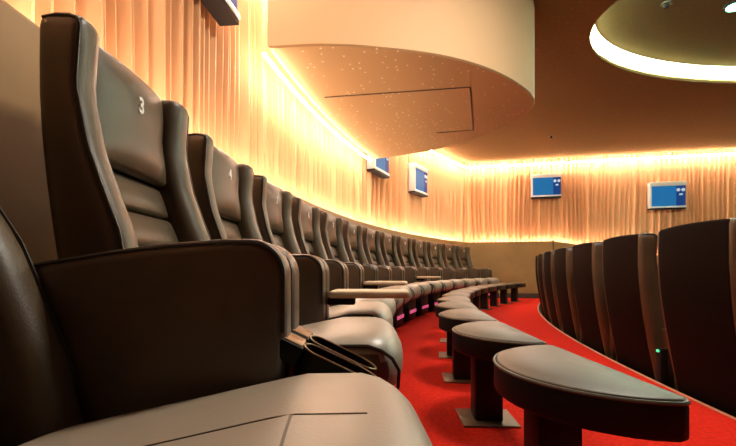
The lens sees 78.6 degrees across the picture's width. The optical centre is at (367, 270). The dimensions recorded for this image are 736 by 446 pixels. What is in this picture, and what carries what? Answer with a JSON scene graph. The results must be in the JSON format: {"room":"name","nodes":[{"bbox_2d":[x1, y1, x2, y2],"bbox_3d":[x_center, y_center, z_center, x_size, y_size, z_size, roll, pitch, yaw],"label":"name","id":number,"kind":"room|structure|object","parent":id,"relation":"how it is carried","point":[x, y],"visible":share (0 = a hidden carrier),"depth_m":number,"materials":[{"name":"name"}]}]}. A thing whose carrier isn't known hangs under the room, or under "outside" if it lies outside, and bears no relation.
{"room":"auditorium","nodes":[
{"label":"auditorium","id":0,"kind":"room"},
{"bbox_2d":[0,0,466,262],"bbox_3d":[0.167,-0.028,4.069,1.704,1.275,13.490,0,0,12],"label":"wall","id":1,"kind":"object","parent":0,"point":[24,197],"visible":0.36,"depth_m":1.15,"materials":[{"name":"beige paint"}]},
{"bbox_2d":[268,0,534,158],"bbox_3d":[0.602,-2.046,4.605,2.073,0.907,3.315,0,0,14],"label":"ceiling","id":2,"kind":"structure","parent":0,"point":[395,77],"depth_m":3.65,"materials":[{"name":"brown paint"}]},
{"bbox_2d":[263,52,371,161],"bbox_3d":[-0.399,-1.572,4.853,0.115,0.021,3.268,0,0,14],"label":"light strip","id":3,"kind":"object","parent":2,"relation":"attached to","point":[264,53],"visible":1,"depth_m":4.22,"materials":[{"name":"beige plastic"}]},
{"bbox_2d":[467,241,551,292],"bbox_3d":[3.180,0.143,10.235,1.888,1.617,0.090,0,0,14],"label":"panelling","id":4,"kind":"object","parent":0,"point":[508,262],"visible":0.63,"depth_m":10.17,"materials":[{"name":"beige paint"}]},
{"bbox_2d":[498,293,538,297],"bbox_3d":[3.066,0.555,10.206,1.620,0.110,0.020,0,0,14],"label":"baseboard","id":5,"kind":"structure","parent":4,"relation":"attached to","point":[520,295],"depth_m":10.08,"materials":[{"name":"brown wood"}]},
{"bbox_2d":[394,298,735,445],"bbox_3d":[1.773,0.610,4.300,5.507,0.001,13.400,0,0,0],"label":"floor","id":6,"kind":"structure","parent":0,"point":[435,402],"depth_m":2.26,"materials":[{"name":"red carpet"}]},
{"bbox_2d":[0,206,432,445],"bbox_3d":[-0.387,0.058,0.574,0.929,1.103,0.612,0,0,-3],"label":"recliner","id":7,"kind":"object","parent":6,"relation":"on","point":[193,343],"visible":1,"depth_m":0.78,"materials":[{"name":"brown leather"}]},
{"bbox_2d":[19,373,432,445],"bbox_3d":[-0.216,0.236,0.532,0.591,0.163,0.510,0,0,-3],"label":"seat cushion","id":8,"kind":"object","parent":7,"relation":"on","point":[56,409],"depth_m":0.59,"materials":[{"name":"leather"}]},
{"bbox_2d":[39,12,402,389],"bbox_3d":[-0.318,0.021,1.260,0.817,1.178,0.714,0,0,0],"label":"recliner","id":9,"kind":"object","parent":6,"relation":"on","point":[118,175],"visible":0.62,"depth_m":1.03,"materials":[{"name":"brown leather"}]},
{"bbox_2d":[113,171,167,219],"bbox_3d":[-0.673,-0.217,1.260,0.067,0.105,0.398,0,0,0],"label":"cushion","id":10,"kind":"object","parent":9,"relation":"on","point":[145,195],"depth_m":1.31,"materials":[{"name":"brown leather"}]},
{"bbox_2d":[127,211,178,246],"bbox_3d":[-0.634,-0.110,1.260,0.068,0.105,0.398,0,0,0],"label":"cushion","id":11,"kind":"object","parent":9,"relation":"on","point":[150,227],"depth_m":1.30,"materials":[{"name":"brown leather"}]},
{"bbox_2d":[302,317,402,385],"bbox_3d":[-0.205,0.218,1.260,0.591,0.163,0.510,0,0,0],"label":"seat cushion","id":12,"kind":"object","parent":9,"relation":"on","point":[374,339],"depth_m":1.05,"materials":[{"name":"leather"}]},
{"bbox_2d":[187,133,409,325],"bbox_3d":[-0.272,0.036,1.965,0.874,1.148,0.767,0,0,3],"label":"recliner","id":13,"kind":"object","parent":6,"relation":"on","point":[223,187],"visible":0.37,"depth_m":1.83,"materials":[{"name":"brown leather"}]},
{"bbox_2d":[221,218,241,238],"bbox_3d":[-0.653,-0.188,2.011,0.067,0.105,0.398,0,0,3],"label":"cushion","id":14,"kind":"object","parent":13,"relation":"on","point":[232,226],"depth_m":2.10,"materials":[{"name":"brown leather"}]},
{"bbox_2d":[329,301,392,325],"bbox_3d":[-0.186,0.218,1.987,0.591,0.163,0.510,0,0,3],"label":"seat cushion","id":15,"kind":"object","parent":13,"relation":"on","point":[377,309],"depth_m":1.79,"materials":[{"name":"leather"}]},
{"bbox_2d":[328,289,409,304],"bbox_3d":[-0.004,0.098,1.666,0.317,0.055,0.213,0,0,0],"label":"tray","id":16,"kind":"object","parent":13,"relation":"on","point":[337,296],"depth_m":1.57,"materials":[{"name":"beige"}]},
{"bbox_2d":[253,175,395,315],"bbox_3d":[-0.242,0.036,2.723,0.817,1.148,0.714,0,0,6],"label":"recliner","id":17,"kind":"object","parent":6,"relation":"on","point":[272,206],"visible":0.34,"depth_m":2.73,"materials":[{"name":"brown leather"}]},
{"bbox_2d":[272,233,283,247],"bbox_3d":[-0.595,-0.188,2.760,0.067,0.105,0.398,0,0,6],"label":"cushion","id":18,"kind":"object","parent":17,"relation":"on","point":[278,237],"depth_m":2.87,"materials":[{"name":"brown leather"}]},
{"bbox_2d":[356,298,395,315],"bbox_3d":[-0.129,0.218,2.711,0.591,0.163,0.510,0,0,6],"label":"seat cushion","id":19,"kind":"object","parent":17,"relation":"on","point":[390,302],"depth_m":2.49,"materials":[{"name":"leather"}]},
{"bbox_2d":[292,197,407,309],"bbox_3d":[-0.123,0.036,3.419,0.874,1.148,0.767,0,0,9],"label":"recliner","id":20,"kind":"object","parent":6,"relation":"on","point":[305,218],"visible":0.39,"depth_m":3.44,"materials":[{"name":"brown leather"}]},
{"bbox_2d":[305,241,313,254],"bbox_3d":[-0.498,-0.188,3.505,0.067,0.105,0.398,0,0,9],"label":"cushion","id":21,"kind":"object","parent":20,"relation":"on","point":[310,244],"depth_m":3.63,"materials":[{"name":"brown leather"}]},
{"bbox_2d":[363,281,407,288],"bbox_3d":[0.116,0.098,3.094,0.324,0.055,0.239,0,0,0],"label":"tray","id":22,"kind":"object","parent":20,"relation":"on","point":[366,284],"depth_m":3.01,"materials":[{"name":"beige wood"}]},
{"bbox_2d":[394,298,402,309],"bbox_3d":[-0.036,0.218,3.432,0.591,0.163,0.510,0,0,9],"label":"seat cushion","id":23,"kind":"object","parent":20,"relation":"on","point":[398,301],"depth_m":3.22,"materials":[{"name":"leather"}]},
{"bbox_2d":[320,211,411,304],"bbox_3d":[-0.015,0.036,4.170,0.817,1.148,0.714,0,0,12],"label":"recliner","id":24,"kind":"object","parent":6,"relation":"on","point":[331,227],"visible":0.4,"depth_m":4.26,"materials":[{"name":"brown leather"}]},
{"bbox_2d":[331,246,337,256],"bbox_3d":[-0.363,-0.188,4.243,0.067,0.105,0.398,0,0,12],"label":"cushion","id":25,"kind":"object","parent":24,"relation":"on","point":[334,248],"depth_m":4.36,"materials":[{"name":"brown leather"}]},
{"bbox_2d":[379,286,411,304],"bbox_3d":[0.095,0.218,4.147,0.591,0.163,0.510,0,0,12],"label":"seat cushion","id":26,"kind":"object","parent":24,"relation":"on","point":[380,287],"depth_m":4.02,"materials":[{"name":"leather"}]},
{"bbox_2d":[343,220,420,328],"bbox_3d":[0.154,0.036,4.883,0.817,1.148,0.714,0,0,15],"label":"recliner","id":27,"kind":"object","parent":6,"relation":"on","point":[352,233],"visible":0.38,"depth_m":4.91,"materials":[{"name":"brown leather"}]},
{"bbox_2d":[352,250,357,258],"bbox_3d":[-0.190,-0.188,4.974,0.067,0.105,0.398,0,0,15],"label":"cushion","id":28,"kind":"object","parent":27,"relation":"on","point":[355,252],"depth_m":5.08,"materials":[{"name":"brown leather"}]},
{"bbox_2d":[396,284,420,299],"bbox_3d":[0.263,0.218,4.854,0.591,0.163,0.510,0,0,15],"label":"seat cushion","id":29,"kind":"object","parent":27,"relation":"on","point":[415,289],"depth_m":4.63,"materials":[{"name":"leather"}]},
{"bbox_2d":[362,227,431,321],"bbox_3d":[0.359,0.036,5.587,0.817,1.148,0.714,0,0,18],"label":"recliner","id":30,"kind":"object","parent":6,"relation":"on","point":[370,238],"visible":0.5,"depth_m":5.58,"materials":[{"name":"brown leather"}]},
{"bbox_2d":[370,252,375,260],"bbox_3d":[0.021,-0.188,5.695,0.067,0.105,0.398,0,0,18],"label":"cushion","id":31,"kind":"object","parent":30,"relation":"on","point":[373,254],"depth_m":5.79,"materials":[{"name":"brown leather"}]},
{"bbox_2d":[409,282,430,296],"bbox_3d":[0.467,0.218,5.552,0.591,0.163,0.510,0,0,18],"label":"seat cushion","id":32,"kind":"object","parent":30,"relation":"on","point":[425,287],"depth_m":5.33,"materials":[{"name":"leather"}]},
{"bbox_2d":[380,232,441,315],"bbox_3d":[0.618,0.036,6.244,0.874,1.148,0.767,0,0,21],"label":"recliner","id":33,"kind":"object","parent":6,"relation":"on","point":[387,241],"visible":0.44,"depth_m":6.18,"materials":[{"name":"brown leather"}]},
{"bbox_2d":[416,276,440,280],"bbox_3d":[0.793,0.098,5.874,0.332,0.055,0.282,0,0,0],"label":"tray","id":34,"kind":"object","parent":33,"relation":"on","point":[418,278],"depth_m":5.81,"materials":[{"name":"beige wood"}]},
{"bbox_2d":[425,281,441,293],"bbox_3d":[0.707,0.218,6.238,0.591,0.163,0.510,0,0,21],"label":"seat cushion","id":35,"kind":"object","parent":33,"relation":"on","point":[436,286],"depth_m":5.99,"materials":[{"name":"leather"}]},
{"bbox_2d":[396,236,453,311],"bbox_3d":[0.878,0.036,6.957,0.817,1.148,0.714,0,0,24],"label":"recliner","id":36,"kind":"object","parent":6,"relation":"on","point":[403,245],"visible":0.4,"depth_m":6.89,"materials":[{"name":"brown leather"}]},
{"bbox_2d":[437,280,452,290],"bbox_3d":[0.982,0.218,6.911,0.591,0.163,0.510,0,0,24],"label":"seat cushion","id":37,"kind":"object","parent":36,"relation":"on","point":[447,285],"depth_m":6.65,"materials":[{"name":"leather"}]},
{"bbox_2d":[412,239,464,297],"bbox_3d":[1.190,0.036,7.620,0.817,1.148,0.714,0,0,27],"label":"recliner","id":38,"kind":"object","parent":6,"relation":"on","point":[419,248],"visible":0.44,"depth_m":7.72,"materials":[{"name":"brown leather"}]},
{"bbox_2d":[450,279,463,289],"bbox_3d":[1.291,0.218,7.569,0.591,0.163,0.510,0,0,27],"label":"seat cushion","id":39,"kind":"object","parent":38,"relation":"on","point":[457,283],"depth_m":7.30,"materials":[{"name":"leather"}]},
{"bbox_2d":[427,242,475,289],"bbox_3d":[1.536,0.036,8.266,0.817,1.148,0.714,0,0,30],"label":"recliner","id":40,"kind":"object","parent":6,"relation":"on","point":[434,253],"visible":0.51,"depth_m":8.42,"materials":[{"name":"brown leather"}]},
{"bbox_2d":[460,279,475,287],"bbox_3d":[1.634,0.218,8.210,0.591,0.163,0.510,0,0,30],"label":"seat cushion","id":41,"kind":"object","parent":40,"relation":"on","point":[468,282],"depth_m":7.93,"materials":[{"name":"leather"}]},
{"bbox_2d":[437,296,470,342],"bbox_3d":[0.743,0.415,3.913,0.281,0.390,0.650,0,0,11],"label":"footstool","id":42,"kind":"object","parent":6,"relation":"on","point":[446,298],"visible":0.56,"depth_m":3.80,"materials":[{"name":"black leather"}]},
{"bbox_2d":[438,296,469,301],"bbox_3d":[0.743,0.239,3.913,0.263,0.038,0.632,0,0,11],"label":"cushion","id":43,"kind":"object","parent":42,"relation":"on","point":[447,298],"depth_m":3.77,"materials":[{"name":"brown leather"}]},
{"bbox_2d":[442,292,470,331],"bbox_3d":[0.898,0.415,4.588,0.281,0.390,0.650,0,0,14],"label":"footstool","id":44,"kind":"object","parent":6,"relation":"on","point":[451,293],"visible":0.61,"depth_m":4.47,"materials":[{"name":"black leather"}]},
{"bbox_2d":[443,292,469,296],"bbox_3d":[0.898,0.239,4.588,0.263,0.038,0.632,0,0,14],"label":"cushion","id":45,"kind":"object","parent":44,"relation":"on","point":[452,293],"depth_m":4.46,"materials":[{"name":"brown leather"}]},
{"bbox_2d":[435,301,478,358],"bbox_3d":[0.624,0.415,3.232,0.281,0.390,0.650,0,0,8],"label":"footstool","id":46,"kind":"object","parent":6,"relation":"on","point":[443,306],"visible":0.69,"depth_m":3.15,"materials":[{"name":"black leather"}]},
{"bbox_2d":[435,307,449,316],"bbox_3d":[0.624,0.286,3.232,0.275,0.077,0.644,0,0,8],"label":"cushion","id":47,"kind":"object","parent":46,"relation":"on","point":[438,310],"depth_m":3.11,"materials":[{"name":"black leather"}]},
{"bbox_2d":[436,301,476,308],"bbox_3d":[0.624,0.239,3.232,0.263,0.038,0.632,0,0,8],"label":"cushion","id":48,"kind":"object","parent":46,"relation":"on","point":[448,304],"depth_m":3.08,"materials":[{"name":"brown leather"}]},
{"bbox_2d":[449,290,474,299],"bbox_3d":[1.087,0.415,5.253,0.281,0.390,0.650,0,0,17],"label":"footstool","id":49,"kind":"object","parent":6,"relation":"on","point":[471,292],"visible":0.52,"depth_m":5.13,"materials":[{"name":"black leather"}]},
{"bbox_2d":[450,290,473,293],"bbox_3d":[1.087,0.239,5.253,0.263,0.038,0.632,0,0,17],"label":"cushion","id":50,"kind":"object","parent":49,"relation":"on","point":[466,291],"depth_m":5.13,"materials":[{"name":"brown leather"}]},
{"bbox_2d":[441,244,487,285],"bbox_3d":[1.914,0.036,8.893,0.817,1.148,0.714,0,0,33],"label":"recliner","id":51,"kind":"object","parent":6,"relation":"on","point":[448,251],"visible":0.49,"depth_m":9.04,"materials":[{"name":"brown leather"}]},
{"bbox_2d":[474,278,487,285],"bbox_3d":[2.010,0.218,8.832,0.591,0.163,0.510,0,0,33],"label":"seat cushion","id":52,"kind":"object","parent":51,"relation":"on","point":[479,281],"depth_m":8.55,"materials":[{"name":"leather"}]},
{"bbox_2d":[438,308,497,383],"bbox_3d":[0.539,0.415,2.546,0.281,0.390,0.650,0,0,6],"label":"footstool","id":53,"kind":"object","parent":6,"relation":"on","point":[448,319],"visible":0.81,"depth_m":2.49,"materials":[{"name":"black leather"}]},
{"bbox_2d":[439,316,470,332],"bbox_3d":[0.539,0.286,2.546,0.275,0.077,0.644,0,0,6],"label":"cushion","id":54,"kind":"object","parent":53,"relation":"on","point":[446,323],"depth_m":2.37,"materials":[{"name":"black leather"}]},
{"bbox_2d":[440,308,496,320],"bbox_3d":[0.539,0.239,2.546,0.263,0.038,0.632,0,0,6],"label":"cushion","id":55,"kind":"object","parent":53,"relation":"on","point":[463,314],"depth_m":2.38,"materials":[{"name":"brown leather"}]},
{"bbox_2d":[458,288,480,302],"bbox_3d":[1.311,0.415,5.907,0.281,0.390,0.650,0,0,20],"label":"footstool","id":56,"kind":"object","parent":6,"relation":"on","point":[477,290],"visible":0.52,"depth_m":5.77,"materials":[{"name":"black leather"}]},
{"bbox_2d":[458,288,479,290],"bbox_3d":[1.311,0.239,5.907,0.263,0.038,0.632,0,0,20],"label":"cushion","id":57,"kind":"object","parent":56,"relation":"on","point":[474,289],"depth_m":5.76,"materials":[{"name":"brown leather"}]},
{"bbox_2d":[475,290,480,296],"bbox_3d":[1.311,0.286,5.907,0.275,0.077,0.644,0,0,20],"label":"cushion","id":58,"kind":"object","parent":56,"relation":"on","point":[477,292],"depth_m":5.75,"materials":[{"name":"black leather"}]},
{"bbox_2d":[456,246,499,298],"bbox_3d":[2.325,0.036,9.500,0.817,1.148,0.714,0,0,36],"label":"recliner","id":59,"kind":"object","parent":6,"relation":"on","point":[462,252],"visible":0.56,"depth_m":9.63,"materials":[{"name":"brown leather"}]},
{"bbox_2d":[485,278,499,283],"bbox_3d":[2.417,0.218,9.434,0.591,0.163,0.510,0,0,36],"label":"seat cushion","id":60,"kind":"object","parent":59,"relation":"on","point":[490,280],"depth_m":9.15,"materials":[{"name":"leather"}]},
{"bbox_2d":[467,286,488,309],"bbox_3d":[1.568,0.415,6.549,0.281,0.390,0.650,0,0,23],"label":"footstool","id":61,"kind":"object","parent":6,"relation":"on","point":[475,301],"visible":0.45,"depth_m":6.49,"materials":[{"name":"black leather"}]},
{"bbox_2d":[467,286,487,288],"bbox_3d":[1.568,0.239,6.549,0.263,0.038,0.632,0,0,23],"label":"cushion","id":62,"kind":"object","parent":61,"relation":"on","point":[480,287],"depth_m":6.44,"materials":[{"name":"brown leather"}]},
{"bbox_2d":[481,288,487,293],"bbox_3d":[1.568,0.286,6.549,0.275,0.077,0.644,0,0,23],"label":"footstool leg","id":63,"kind":"object","parent":61,"relation":"on","point":[483,290],"depth_m":6.42,"materials":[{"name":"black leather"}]},
{"bbox_2d":[478,285,496,309],"bbox_3d":[1.858,0.415,7.177,0.281,0.390,0.650,0,0,26],"label":"footstool","id":64,"kind":"object","parent":6,"relation":"on","point":[483,297],"visible":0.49,"depth_m":7.13,"materials":[{"name":"black leather"}]},
{"bbox_2d":[488,287,496,291],"bbox_3d":[1.858,0.286,7.177,0.275,0.077,0.644,0,0,26],"label":"cushion","id":65,"kind":"object","parent":64,"relation":"on","point":[490,289],"depth_m":7.06,"materials":[{"name":"black leather"}]},
{"bbox_2d":[487,284,505,306],"bbox_3d":[2.180,0.415,7.789,0.281,0.390,0.650,0,0,29],"label":"footstool","id":66,"kind":"object","parent":6,"relation":"on","point":[493,295],"visible":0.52,"depth_m":7.74,"materials":[{"name":"black leather"}]},
{"bbox_2d":[497,285,505,290],"bbox_3d":[2.180,0.286,7.789,0.275,0.077,0.644,0,0,29],"label":"cushion","id":67,"kind":"object","parent":66,"relation":"on","point":[499,287],"depth_m":7.68,"materials":[{"name":"black leather"}]},
{"bbox_2d":[452,321,546,427],"bbox_3d":[0.491,0.415,1.856,0.281,0.390,0.650,0,0,3],"label":"footstool","id":68,"kind":"object","parent":6,"relation":"on","point":[479,340],"visible":0.95,"depth_m":1.80,"materials":[{"name":"black leather"}]},
{"bbox_2d":[453,333,529,360],"bbox_3d":[0.491,0.286,1.856,0.275,0.077,0.644,0,0,3],"label":"cushion","id":69,"kind":"object","parent":68,"relation":"on","point":[484,346],"depth_m":1.64,"materials":[{"name":"black leather"}]},
{"bbox_2d":[454,321,543,342],"bbox_3d":[0.491,0.239,1.856,0.263,0.038,0.632,0,0,3],"label":"cushion","id":70,"kind":"object","parent":68,"relation":"on","point":[477,331],"depth_m":1.70,"materials":[{"name":"brown leather"}]},
{"bbox_2d":[498,283,515,303],"bbox_3d":[2.533,0.415,8.384,0.281,0.390,0.650,0,0,32],"label":"footstool","id":71,"kind":"object","parent":6,"relation":"on","point":[503,293],"visible":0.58,"depth_m":8.33,"materials":[{"name":"black leather"}]},
{"bbox_2d":[506,284,515,288],"bbox_3d":[2.533,0.286,8.384,0.275,0.077,0.644,0,0,32],"label":"cushion","id":72,"kind":"object","parent":71,"relation":"on","point":[508,286],"depth_m":8.25,"materials":[{"name":"black leather"}]},
{"bbox_2d":[508,282,525,301],"bbox_3d":[2.917,0.415,8.960,0.281,0.390,0.650,0,0,35],"label":"footstool","id":73,"kind":"object","parent":6,"relation":"on","point":[514,291],"visible":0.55,"depth_m":8.90,"materials":[{"name":"black leather"}]},
{"bbox_2d":[516,284,525,287],"bbox_3d":[2.917,0.286,8.960,0.275,0.077,0.644,0,0,35],"label":"cushion","id":74,"kind":"object","parent":73,"relation":"on","point":[517,285],"depth_m":8.83,"materials":[{"name":"black leather"}]},
{"bbox_2d":[493,345,690,445],"bbox_3d":[0.478,0.415,1.165,0.281,0.390,0.650,0,0,0],"label":"footstool","id":75,"kind":"object","parent":6,"relation":"on","point":[561,393],"visible":1,"depth_m":0.96,"materials":[{"name":"black leather"}]},
{"bbox_2d":[496,345,684,401],"bbox_3d":[0.478,0.239,1.165,0.263,0.038,0.632,0,0,0],"label":"cushion","id":76,"kind":"object","parent":75,"relation":"on","point":[548,370],"depth_m":1.00,"materials":[{"name":"brown leather"}]},
{"bbox_2d":[537,303,735,419],"bbox_3d":[2.482,0.618,4.421,1.128,0.028,13.744,0,0,13],"label":"trim","id":77,"kind":"structure","parent":6,"relation":"attached to","point":[657,382],"depth_m":2.56,"materials":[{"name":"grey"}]},
{"bbox_2d":[440,0,735,162],"bbox_3d":[5.183,-2.605,3.860,12.125,0.210,13.057,0,0,0],"label":"ceiling","id":78,"kind":"structure","parent":0,"point":[592,103],"depth_m":6.80,"materials":[{"name":"paint"}]},
{"bbox_2d":[554,241,657,265],"bbox_3d":[7.688,0.144,9.151,7.338,1.615,0.090,0,0,14],"label":"panelling","id":79,"kind":"object","parent":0,"point":[557,245],"visible":0.08,"depth_m":9.92,"materials":[{"name":"brown wood"}]},
{"bbox_2d":[595,0,735,65],"bbox_3d":[4.450,-2.750,4.350,13.700,0.080,13.700,0,0,0],"label":"ceiling","id":80,"kind":"structure","parent":0,"point":[697,32],"depth_m":5.07,"materials":[{"name":"paint"}]},
{"bbox_2d":[590,24,735,72],"bbox_3d":[5.000,-2.706,4.400,5.751,0.001,3.510,0,0,0],"label":"trim","id":81,"kind":"structure","parent":80,"relation":"attached to","point":[598,42],"depth_m":5.81,"materials":[{"name":"white paint"}]},
{"bbox_2d":[594,48,735,74],"bbox_3d":[5.000,-2.680,4.400,5.709,0.028,3.468,0,0,0],"label":"recessed light","id":82,"kind":"object","parent":80,"relation":"in","point":[598,51],"visible":0.61,"depth_m":5.96,"materials":[{"name":"white plastic"}]},
{"bbox_2d":[661,0,672,8],"bbox_3d":[3.020,-2.686,4.550,0.100,0.049,0.100,0,0,0],"label":"sprinkler","id":83,"kind":"object","parent":80,"relation":"attached to","point":[665,4],"visible":1,"depth_m":4.53,"materials":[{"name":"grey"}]},
{"bbox_2d":[723,0,735,11],"bbox_3d":[3.740,-2.696,4.580,0.200,0.029,0.200,0,0,0],"label":"recessed light","id":84,"kind":"object","parent":80,"relation":"in","point":[731,6],"visible":1,"depth_m":4.58,"materials":[{"name":"white metal"}]},
{"label":"floor","id":85,"kind":"structure","parent":0,"visible":0},
{"bbox_2d":[535,256,545,317],"bbox_3d":[2.881,0.363,6.567,0.817,1.178,0.714,0,0,18],"label":"recliner","id":86,"kind":"object","parent":85,"relation":"on","point":[536,258],"visible":0.16,"depth_m":6.46,"materials":[{"name":"brown leather"}]},
{"bbox_2d":[538,254,552,324],"bbox_3d":[2.645,0.363,5.816,0.817,1.178,0.714,0,0,16],"label":"recliner","id":87,"kind":"object","parent":85,"relation":"on","point":[540,256],"visible":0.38,"depth_m":5.70,"materials":[{"name":"brown leather"}]},
{"bbox_2d":[544,251,563,331],"bbox_3d":[2.439,0.363,5.064,0.817,1.178,0.714,0,0,14],"label":"recliner","id":88,"kind":"object","parent":85,"relation":"on","point":[549,270],"visible":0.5,"depth_m":4.95,"materials":[{"name":"brown leather"}]},
{"bbox_2d":[554,247,583,343],"bbox_3d":[2.261,0.363,4.313,0.817,1.178,0.714,0,0,12],"label":"recliner","id":89,"kind":"object","parent":85,"relation":"on","point":[562,257],"visible":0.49,"depth_m":4.19,"materials":[{"name":"brown leather"}]},
{"bbox_2d":[572,242,615,360],"bbox_3d":[2.111,0.363,3.561,0.817,1.178,0.714,0,0,10],"label":"recliner","id":90,"kind":"object","parent":85,"relation":"on","point":[587,258],"visible":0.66,"depth_m":3.43,"materials":[{"name":"brown leather"}]},
{"bbox_2d":[602,233,673,388],"bbox_3d":[1.989,0.363,2.810,0.817,1.178,0.714,0,0,8],"label":"recliner","id":91,"kind":"object","parent":85,"relation":"on","point":[630,268],"visible":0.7,"depth_m":2.68,"materials":[{"name":"brown leather"}]},
{"bbox_2d":[657,217,735,417],"bbox_3d":[1.894,0.363,2.058,0.817,1.178,0.714,0,0,6],"label":"recliner","id":92,"kind":"object","parent":85,"relation":"on","point":[697,260],"visible":0.97,"depth_m":2.04,"materials":[{"name":"brown leather"}]},
{"bbox_3d":[2.972,0.786,4.300,3.117,0.332,13.400,0,0,0],"label":"trim","id":93,"kind":"structure","parent":85,"relation":"on","visible":0},
{"bbox_2d":[656,348,667,385],"bbox_3d":[1.616,0.684,2.480,0.048,0.512,0.040,0,0,0],"label":"step light","id":94,"kind":"object","parent":93,"relation":"attached to","point":[661,353],"visible":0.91,"depth_m":2.46,"materials":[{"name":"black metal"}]},
{"bbox_3d":[0.477,-1.050,3.950,3.294,3.320,13.392,0,0,0],"label":"wall","id":95,"kind":"structure","parent":0,"visible":0},
{"bbox_2d":[4,0,462,241],"bbox_3d":[0.007,-1.633,4.120,1.733,2.035,13.699,0,0,12],"label":"pleated curtain","id":96,"kind":"object","parent":95,"relation":"attached to","point":[229,91],"visible":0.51,"depth_m":3.58,"materials":[{"name":"fabric"}]},
{"bbox_2d":[201,0,239,25],"bbox_3d":[-0.928,-1.875,2.616,0.140,0.550,0.650,0,0,5],"label":"display box","id":97,"kind":"object","parent":96,"relation":"attached to","point":[224,12],"visible":1,"depth_m":2.80,"materials":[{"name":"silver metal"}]},
{"bbox_2d":[367,154,389,178],"bbox_3d":[0.170,-1.775,7.012,0.140,0.550,0.650,0,0,23],"label":"display box","id":98,"kind":"object","parent":96,"relation":"attached to","point":[379,167],"visible":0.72,"depth_m":6.92,"materials":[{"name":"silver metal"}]},
{"bbox_2d":[408,162,427,197],"bbox_3d":[0.972,-1.735,8.634,0.140,0.550,0.650,0,0,30],"label":"monitor","id":99,"kind":"object","parent":96,"relation":"attached to","point":[417,174],"visible":1,"depth_m":8.46,"materials":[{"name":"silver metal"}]},
{"bbox_2d":[431,150,467,168],"bbox_3d":[0.252,-2.400,5.654,0.987,0.024,10.485,0,0,18],"label":"light strip","id":100,"kind":"object","parent":96,"relation":"attached to","point":[431,150],"visible":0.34,"depth_m":9.70,"materials":[{"name":"beige plastic"}]},
{"bbox_3d":[6.745,-0.879,9.640,9.431,3.662,2.267,0,0,0],"label":"wall","id":101,"kind":"structure","parent":0,"visible":0},
{"bbox_2d":[463,148,735,255],"bbox_3d":[6.748,-1.028,9.533,9.319,3.244,0.123,0,0,14],"label":"pleated curtain","id":102,"kind":"object","parent":101,"relation":"attached to","point":[599,201],"visible":0.66,"depth_m":9.99,"materials":[{"name":"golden beige fabric"}]},
{"bbox_2d":[531,173,561,198],"bbox_3d":[3.989,-1.900,10.093,0.637,0.540,0.138,0,0,14],"label":"monitor","id":103,"kind":"object","parent":102,"relation":"attached to","point":[543,186],"visible":1,"depth_m":10.04,"materials":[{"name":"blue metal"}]},
{"bbox_2d":[468,153,735,167],"bbox_3d":[6.755,-2.400,9.380,9.100,0.024,0.028,0,0,14],"label":"light strip","id":104,"kind":"object","parent":102,"relation":"attached to","point":[724,153],"visible":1,"depth_m":9.75,"materials":[{"name":"beige plastic"}]},
{"bbox_2d":[647,181,686,210],"bbox_3d":[6.322,-1.591,9.527,0.688,0.581,0.148,0,0,14],"label":"monitor","id":105,"kind":"object","parent":102,"relation":"attached to","point":[671,195],"visible":1,"depth_m":9.48,"materials":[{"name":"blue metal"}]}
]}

